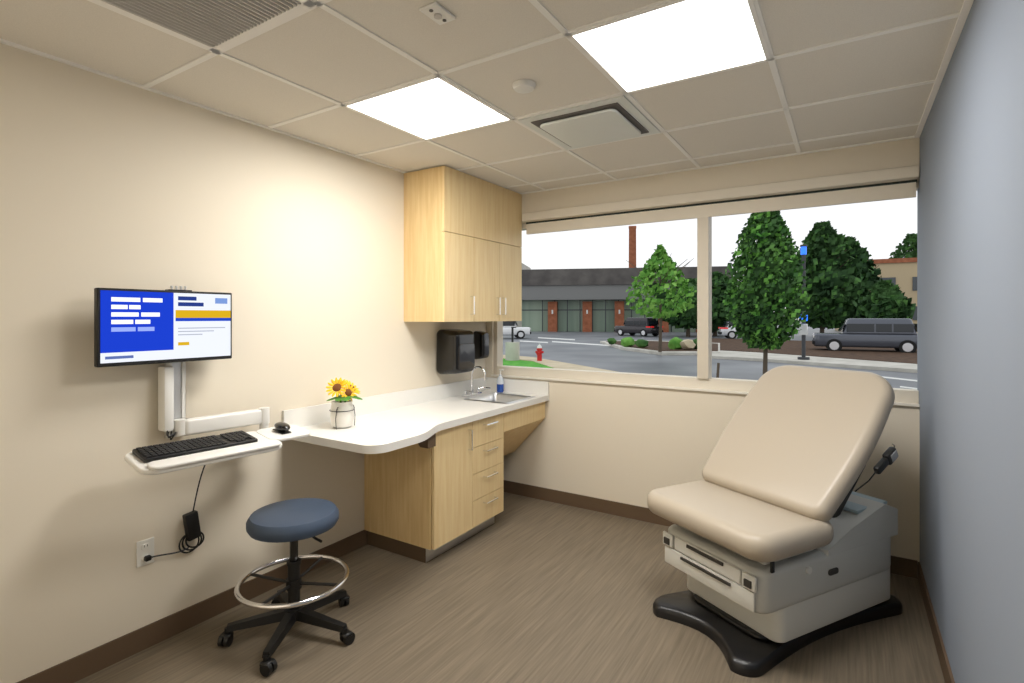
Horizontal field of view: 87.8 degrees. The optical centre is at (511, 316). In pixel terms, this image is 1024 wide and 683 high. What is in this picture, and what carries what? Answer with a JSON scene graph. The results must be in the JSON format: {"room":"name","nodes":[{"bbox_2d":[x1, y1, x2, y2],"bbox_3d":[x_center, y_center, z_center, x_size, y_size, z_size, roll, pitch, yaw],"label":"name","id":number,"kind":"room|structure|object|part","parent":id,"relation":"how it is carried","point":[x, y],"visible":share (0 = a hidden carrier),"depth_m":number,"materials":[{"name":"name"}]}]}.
{"room":"medical exam room","nodes":[
{"label":"medical exam room","id":0,"kind":"room"},
{"bbox_2d":[0,43,485,682],"bbox_3d":[-1.510,0.232,2.785,0.120,2.547,4.836,0,0,32],"label":"wall","id":1,"kind":"structure","parent":0,"point":[105,182],"depth_m":2.45,"materials":[{"name":"beige paint"}]},
{"bbox_2d":[136,537,153,567],"bbox_3d":[-1.663,1.068,2.417,0.009,0.116,0.072,0,0,32],"label":"wall outlet","id":2,"kind":"object","parent":1,"relation":"attached to","point":[145,547],"visible":1,"depth_m":2.41,"materials":[{"name":"white plastic"}]},
{"bbox_2d":[144,465,205,561],"bbox_3d":[-1.518,0.866,2.461,0.193,0.536,0.248,0,0,32],"label":"power adapter","id":3,"kind":"object","parent":1,"relation":"attached to","point":[191,523],"visible":0.98,"depth_m":2.55,"materials":[{"name":"black plastic"}]},
{"bbox_2d":[16,530,366,682],"bbox_3d":[-1.455,1.455,2.750,0.010,0.100,4.596,0,0,32],"label":"baseboard","id":4,"kind":"structure","parent":1,"relation":"attached to","point":[72,670],"depth_m":2.50,"materials":[{"name":"brown plastic"}]},
{"bbox_2d":[158,286,269,439],"bbox_3d":[-1.446,0.243,2.609,0.334,0.777,0.411,0,0,5],"label":"monitor arm","id":5,"kind":"object","parent":1,"relation":"attached to","point":[172,420],"depth_m":2.51,"materials":[{"name":"silver metal"}]},
{"bbox_2d":[94,288,231,366],"bbox_3d":[-1.552,0.043,2.405,0.057,0.324,0.559,0,0,32],"label":"computer monitor","id":6,"kind":"object","parent":5,"relation":"attached to","point":[132,326],"visible":1,"depth_m":2.34,"materials":[{"name":"black plastic"}]},
{"bbox_2d":[124,425,309,474],"bbox_3d":[-1.258,0.579,2.380,0.281,0.056,0.748,0,0,38],"label":"keyboard tray","id":7,"kind":"object","parent":5,"relation":"attached to","point":[269,440],"visible":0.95,"depth_m":2.24,"materials":[{"name":"white plastic"}]},
{"bbox_2d":[132,430,257,462],"bbox_3d":[-1.358,0.554,2.307,0.150,0.038,0.450,0,0,38],"label":"keyboard","id":8,"kind":"object","parent":7,"relation":"on","point":[147,454],"visible":0.98,"depth_m":2.26,"materials":[{"name":"black plastic"}]},
{"bbox_2d":[273,422,290,433],"bbox_3d":[-1.125,0.541,2.607,0.103,0.048,0.062,0,0,38],"label":"computer mouse","id":9,"kind":"object","parent":7,"relation":"on","point":[280,427],"visible":1,"depth_m":2.58,"materials":[{"name":"black plastic"}]},
{"bbox_3d":[-1.353,0.552,2.586,0.278,0.159,0.437,0,0,32],"label":"folding arm","id":10,"kind":"part","parent":5,"relation":"part of","materials":[{"name":"white plastic"}]},
{"bbox_2d":[437,329,474,373],"bbox_3d":[-0.436,0.270,4.167,0.215,0.349,0.265,0,0,32],"label":"paper towel dispenser","id":11,"kind":"object","parent":1,"relation":"attached to","point":[455,347],"visible":1,"depth_m":4.07,"materials":[{"name":"black plastic"}]},
{"bbox_2d":[404,166,521,321],"bbox_3d":[-0.332,-0.500,4.150,0.409,1.066,1.022,0,0,32],"label":"upper cabinet","id":12,"kind":"object","parent":1,"relation":"attached to","point":[463,231],"visible":1,"depth_m":3.82,"materials":[{"name":"brown wood"}]},
{"bbox_2d":[474,331,488,358],"bbox_3d":[-0.260,0.240,4.541,0.113,0.242,0.112,0,0,32],"label":"soap dispenser","id":13,"kind":"object","parent":1,"relation":"attached to","point":[481,338],"visible":0.93,"depth_m":4.50,"materials":[{"name":"black plastic"}]},
{"bbox_2d":[0,0,973,193],"bbox_3d":[-0.170,-1.068,1.938,3.290,0.068,4.836,0,0,32],"label":"ceiling","id":14,"kind":"structure","parent":0,"point":[839,74],"depth_m":2.27,"materials":[{"name":"tile"}]},
{"bbox_2d":[90,0,315,52],"bbox_3d":[-1.062,-1.035,1.667,0.600,0.012,0.600,0,0,32],"label":"ceiling vent","id":15,"kind":"object","parent":14,"relation":"in","point":[215,26],"visible":1,"depth_m":1.82,"materials":[{"name":"white metal"}]},
{"bbox_2d":[342,75,513,140],"bbox_3d":[-0.411,-1.037,2.699,0.610,0.009,0.610,0,0,32],"label":"ceiling light","id":16,"kind":"object","parent":14,"relation":"in","point":[433,107],"depth_m":2.66,"materials":[{"name":"white plastic"}]},
{"bbox_2d":[419,2,455,24],"bbox_3d":[-0.253,-1.032,1.820,0.075,0.017,0.110,0,0,32],"label":"sensor","id":17,"kind":"object","parent":14,"relation":"attached to","point":[434,11],"visible":1,"depth_m":1.81,"materials":[{"name":"white plastic"}]},
{"bbox_2d":[512,79,535,92],"bbox_3d":[0.054,-1.028,2.382,0.104,0.027,0.104,0,0,32],"label":"smoke detector","id":18,"kind":"object","parent":14,"relation":"attached to","point":[522,85],"visible":1,"depth_m":2.35,"materials":[{"name":"white plastic"}]},
{"bbox_2d":[518,95,660,149],"bbox_3d":[0.431,-1.024,2.889,0.580,0.033,0.580,0,0,32],"label":"ceiling vent","id":19,"kind":"object","parent":14,"relation":"in","point":[617,118],"visible":1,"depth_m":2.80,"materials":[{"name":"white metal"}]},
{"bbox_2d":[566,0,770,93],"bbox_3d":[0.621,-1.037,2.047,0.610,0.009,0.610,0,0,32],"label":"ceiling light","id":20,"kind":"object","parent":14,"relation":"in","point":[674,41],"depth_m":2.01,"materials":[{"name":"white plastic"}]},
{"bbox_2d":[75,492,944,682],"bbox_3d":[-0.170,1.555,1.938,3.290,0.100,4.836,0,0,32],"label":"floor","id":21,"kind":"structure","parent":0,"point":[547,592],"depth_m":2.54,"materials":[{"name":"laminate"}]},
{"bbox_2d":[217,498,354,676],"bbox_3d":[-1.027,1.210,2.561,0.612,0.590,0.589,0,0,32],"label":"stool","id":22,"kind":"object","parent":21,"relation":"on","point":[292,521],"visible":1,"depth_m":2.47,"materials":[{"name":"blue plastic"}]},
{"bbox_3d":[-1.039,0.958,2.538,0.410,0.085,0.410,0,0,32],"label":"seat","id":23,"kind":"part","parent":22,"relation":"part of","materials":[{"name":"blue leather"}]},
{"bbox_2d":[282,377,548,562],"bbox_3d":[-0.453,1.017,3.651,0.738,0.976,1.999,0,0,32],"label":"base cabinet","id":24,"kind":"object","parent":21,"relation":"on","point":[434,456],"visible":0.97,"depth_m":3.42,"materials":[{"name":"brown wood"}]},
{"bbox_2d":[282,377,548,453],"bbox_3d":[-0.453,0.605,3.651,0.738,0.152,1.999,0,0,32],"label":"countertop","id":25,"kind":"structure","parent":24,"relation":"on","point":[387,422],"depth_m":3.42,"materials":[{"name":"white"}]},
{"bbox_2d":[326,378,362,428],"bbox_3d":[-0.970,0.493,3.072,0.202,0.290,0.198,0,0,-25],"label":"flower vase","id":26,"kind":"object","parent":25,"relation":"on","point":[342,411],"visible":1,"depth_m":3.04,"materials":[{"name":"white ceramic"}]},
{"bbox_2d":[461,366,489,396],"bbox_3d":[-0.279,0.516,4.317,0.164,0.244,0.272,0,0,32],"label":"faucet","id":27,"kind":"object","parent":25,"relation":"on","point":[471,391],"visible":0.96,"depth_m":4.33,"materials":[{"name":"silver metal"}]},
{"bbox_2d":[465,392,535,403],"bbox_3d":[-0.093,0.761,4.199,0.421,0.253,0.436,0,0,32],"label":"sink","id":28,"kind":"object","parent":25,"relation":"in","point":[505,398],"visible":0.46,"depth_m":4.36,"materials":[{"name":"silver metal"}]},
{"bbox_2d":[497,369,503,391],"bbox_3d":[-0.100,0.540,4.529,0.060,0.195,0.060,0,0,-20],"label":"soap bottle","id":29,"kind":"object","parent":25,"relation":"on","point":[500,382],"visible":1,"depth_m":4.51,"materials":[{"name":"blue"}]},
{"bbox_2d":[647,365,902,677],"bbox_3d":[1.377,0.893,2.715,1.200,1.224,0.824,0,0,-27],"label":"exam table","id":30,"kind":"object","parent":21,"relation":"on","point":[776,547],"visible":1,"depth_m":2.54,"materials":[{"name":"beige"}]},
{"bbox_2d":[647,480,833,561],"bbox_3d":[1.075,0.963,2.593,0.841,0.115,0.766,0,0,32],"label":"seat cushion","id":31,"kind":"object","parent":30,"relation":"on","point":[756,528],"depth_m":2.40,"materials":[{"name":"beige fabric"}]},
{"bbox_3d":[1.365,1.468,2.739,1.086,0.075,1.284,0,0,32],"label":"floor plate","id":32,"kind":"part","parent":30,"relation":"part of","materials":[{"name":"black plastic"}]},
{"bbox_3d":[1.121,1.055,2.628,0.703,0.080,0.672,0,0,32],"label":"seat frame","id":33,"kind":"part","parent":30,"relation":"part of","materials":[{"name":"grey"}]},
{"bbox_2d":[702,365,894,521],"bbox_3d":[1.468,0.735,2.793,0.883,0.906,0.848,0,0,32],"label":"backrest cushion","id":34,"kind":"object","parent":30,"relation":"on","point":[798,445],"depth_m":2.67,"materials":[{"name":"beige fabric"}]},
{"bbox_2d":[486,137,919,561],"bbox_3d":[1.090,0.232,3.932,3.050,2.547,0.120,0,0,32],"label":"wall","id":35,"kind":"structure","parent":0,"point":[617,443],"depth_m":3.88,"materials":[{"name":"beige paint"}]},
{"bbox_2d":[491,180,919,406],"bbox_3d":[1.112,-0.140,3.903,2.978,1.310,0.136,0,0,32],"label":"window","id":36,"kind":"structure","parent":35,"relation":"in","point":[704,381],"depth_m":3.73,"materials":[{"name":"beige"}]},
{"bbox_2d":[522,165,919,234],"bbox_3d":[1.221,-0.780,3.764,2.640,0.170,0.093,0,0,32],"label":"roller blind","id":37,"kind":"object","parent":36,"relation":"attached to","point":[902,189],"visible":1,"depth_m":3.56,"materials":[{"name":"beige fabric"}]},
{"bbox_2d":[504,480,917,578],"bbox_3d":[1.055,1.455,3.877,3.030,0.100,0.010,0,0,32],"label":"baseboard","id":38,"kind":"structure","parent":35,"relation":"attached to","point":[899,565],"depth_m":4.09,"materials":[{"name":"brown plastic"}]},
{"bbox_2d":[917,0,1023,682],"bbox_3d":[1.170,0.232,1.092,0.120,2.547,4.836,0,0,32],"label":"wall","id":39,"kind":"structure","parent":0,"point":[970,192],"depth_m":1.69,"materials":[{"name":"grey paint"}]},
{"bbox_2d":[918,562,954,682],"bbox_3d":[1.115,1.455,1.126,0.010,0.100,4.566,0,0,32],"label":"baseboard","id":40,"kind":"structure","parent":39,"relation":"attached to","point":[942,655],"depth_m":2.43,"materials":[{"name":"brown plastic"}]},
{"label":"outside","id":41,"kind":"structure","parent":0,"visible":0},
{"bbox_2d":[503,321,916,388],"bbox_3d":[66.651,1.955,110.534,300.000,0.200,250.000,0,0,32],"label":"ground","id":42,"kind":"structure","parent":41,"point":[596,356],"depth_m":23.82,"materials":[{"name":"grey asphalt"}]},
{"bbox_2d":[503,321,530,338],"bbox_3d":[-0.776,1.025,45.944,4.680,1.660,1.890,0,0,-7],"label":"car","id":43,"kind":"object","parent":42,"relation":"on","point":[519,332],"visible":0.52,"depth_m":45.17,"materials":[{"name":"white paint"}]},
{"bbox_2d":[503,359,551,367],"bbox_3d":[0.505,1.835,18.993,3.995,0.039,13.237,0,0,-5],"label":"lawn","id":44,"kind":"structure","parent":42,"relation":"on","point":[523,363],"depth_m":20.35,"materials":[{"name":"green plant"}]},
{"bbox_2d":[505,327,519,360],"bbox_3d":[0.021,1.133,22.450,0.591,1.445,0.600,0,0,32],"label":"utility box","id":45,"kind":"object","parent":44,"relation":"on","point":[512,349],"visible":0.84,"depth_m":22.20,"materials":[{"name":"metal"}]},
{"bbox_2d":[535,344,543,360],"bbox_3d":[1.122,1.475,21.844,0.340,0.760,0.296,0,0,32],"label":"fire hydrant","id":46,"kind":"object","parent":42,"relation":"on","point":[539,349],"visible":0.91,"depth_m":21.77,"materials":[{"name":"red metal"}]},
{"bbox_2d":[516,263,732,331],"bbox_3d":[12.801,-2.745,71.418,29.200,9.200,13.200,0,0,11],"label":"building","id":47,"kind":"structure","parent":42,"relation":"on","point":[589,299],"depth_m":66.52,"materials":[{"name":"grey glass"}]},
{"bbox_2d":[629,226,635,267],"bbox_3d":[21.498,-7.145,95.000,1.485,18.000,1.485,0,0,13],"label":"chimney","id":48,"kind":"object","parent":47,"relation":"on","point":[632,229],"visible":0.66,"depth_m":94.38,"materials":[{"name":"brick"}]},
{"bbox_2d":[614,318,662,336],"bbox_3d":[12.302,0.955,51.989,1.940,1.800,4.680,0,0,-37],"label":"car","id":49,"kind":"object","parent":42,"relation":"on","point":[644,326],"visible":0.9,"depth_m":50.84,"materials":[{"name":"grey paint"}]},
{"bbox_2d":[658,278,720,336],"bbox_3d":[16.593,-0.903,49.985,5.772,5.526,5.963,0,0,32],"label":"tree","id":50,"kind":"object","parent":42,"relation":"on","point":[687,319],"visible":0.3,"depth_m":48.50,"materials":[{"name":"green plant"}]},
{"bbox_2d":[503,350,916,372],"bbox_3d":[6.825,1.794,21.549,13.853,0.119,17.277,0,0,-21],"label":"sidewalk","id":51,"kind":"structure","parent":42,"relation":"on","point":[730,355],"depth_m":20.76,"materials":[{"name":"concrete"}]},
{"bbox_2d":[797,244,809,359],"bbox_3d":[11.901,-0.595,21.733,0.440,4.700,0.440,0,0,32],"label":"lamp post","id":52,"kind":"object","parent":51,"relation":"on","point":[804,326],"visible":0.72,"depth_m":21.66,"materials":[{"name":"grey metal"}]},
{"bbox_2d":[695,271,738,335],"bbox_3d":[19.830,-1.306,52.043,7.136,6.329,7.424,0,0,32],"label":"tree","id":53,"kind":"object","parent":42,"relation":"on","point":[718,284],"visible":0.35,"depth_m":50.14,"materials":[{"name":"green plant"}]},
{"bbox_2d":[716,363,719,377],"bbox_3d":[5.528,1.545,14.305,0.110,0.624,0.070,0,0,32],"label":"stake","id":54,"kind":"object","parent":42,"relation":"on","point":[718,364],"visible":0.65,"depth_m":14.28,"materials":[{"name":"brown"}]},
{"bbox_2d":[520,337,916,388],"bbox_3d":[5.541,1.849,30.814,5.342,0.011,36.051,0,0,-13],"label":"curb","id":55,"kind":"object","parent":42,"relation":"on","point":[538,337],"visible":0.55,"depth_m":37.03,"materials":[{"name":"white"}]},
{"bbox_2d":[718,321,737,338],"bbox_3d":[19.899,1.090,44.899,4.580,1.530,1.840,0,0,14],"label":"car","id":56,"kind":"object","parent":42,"relation":"on","point":[725,331],"visible":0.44,"depth_m":44.46,"materials":[{"name":"white paint"}]},
{"bbox_2d":[600,338,916,363],"bbox_3d":[15.189,1.774,31.905,21.398,0.159,19.878,0,0,43],"label":"planting bed","id":57,"kind":"object","parent":42,"relation":"on","point":[790,347],"visible":0.48,"depth_m":27.77,"materials":[{"name":"soil"}]},
{"bbox_2d":[607,337,696,349],"bbox_3d":[7.589,1.411,30.368,2.146,0.740,7.207,0,0,-36],"label":"shrub","id":58,"kind":"object","parent":57,"relation":"on","point":[674,343],"visible":0.91,"depth_m":28.17,"materials":[{"name":"green plant"}]},
{"bbox_2d":[626,244,696,351],"bbox_3d":[7.215,-0.914,25.849,3.442,5.222,3.441,0,0,32],"label":"tree","id":59,"kind":"object","parent":57,"relation":"on","point":[667,269],"visible":1,"depth_m":25.41,"materials":[{"name":"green plant"}]},
{"bbox_2d":[721,210,811,373],"bbox_3d":[7.965,-0.984,16.768,2.578,5.680,2.595,0,0,32],"label":"tree","id":60,"kind":"object","parent":42,"relation":"on","point":[765,268],"visible":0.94,"depth_m":16.22,"materials":[{"name":"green plant"}]},
{"bbox_2d":[790,220,866,332],"bbox_3d":[29.136,-3.598,49.944,6.894,10.911,6.786,0,0,32],"label":"tree","id":61,"kind":"object","parent":42,"relation":"on","point":[829,268],"visible":0.81,"depth_m":48.43,"materials":[{"name":"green plant"}]},
{"bbox_2d":[835,236,882,328],"bbox_3d":[33.353,-3.104,52.991,6.620,9.924,6.043,0,0,-33],"label":"tree","id":62,"kind":"object","parent":42,"relation":"on","point":[869,272],"visible":0.16,"depth_m":51.25,"materials":[{"name":"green plant"}]},
{"bbox_2d":[812,318,916,352],"bbox_3d":[18.602,0.965,27.825,5.080,1.780,1.990,0,0,29],"label":"car","id":63,"kind":"object","parent":42,"relation":"on","point":[900,334],"visible":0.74,"depth_m":26.97,"materials":[{"name":"grey paint"}]},
{"bbox_2d":[835,258,916,330],"bbox_3d":[54.697,-2.495,64.257,26.400,8.700,12.400,0,0,26],"label":"building","id":64,"kind":"structure","parent":42,"relation":"on","point":[902,271],"depth_m":62.06,"materials":[{"name":"beige paint"}]},
{"bbox_2d":[855,279,915,318],"bbox_3d":[29.432,-0.548,42.066,3.917,4.816,3.862,0,0,32],"label":"tree","id":65,"kind":"object","parent":42,"relation":"on","point":[885,299],"visible":0.81,"depth_m":41.06,"materials":[{"name":"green plant"}]},
{"bbox_2d":[889,233,916,258],"bbox_3d":[63.982,-5.802,85.122,9.491,15.317,9.297,0,0,32],"label":"tree","id":66,"kind":"object","parent":42,"relation":"on","point":[909,242],"visible":0.2,"depth_m":84.35,"materials":[{"name":"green plant"}]}
]}

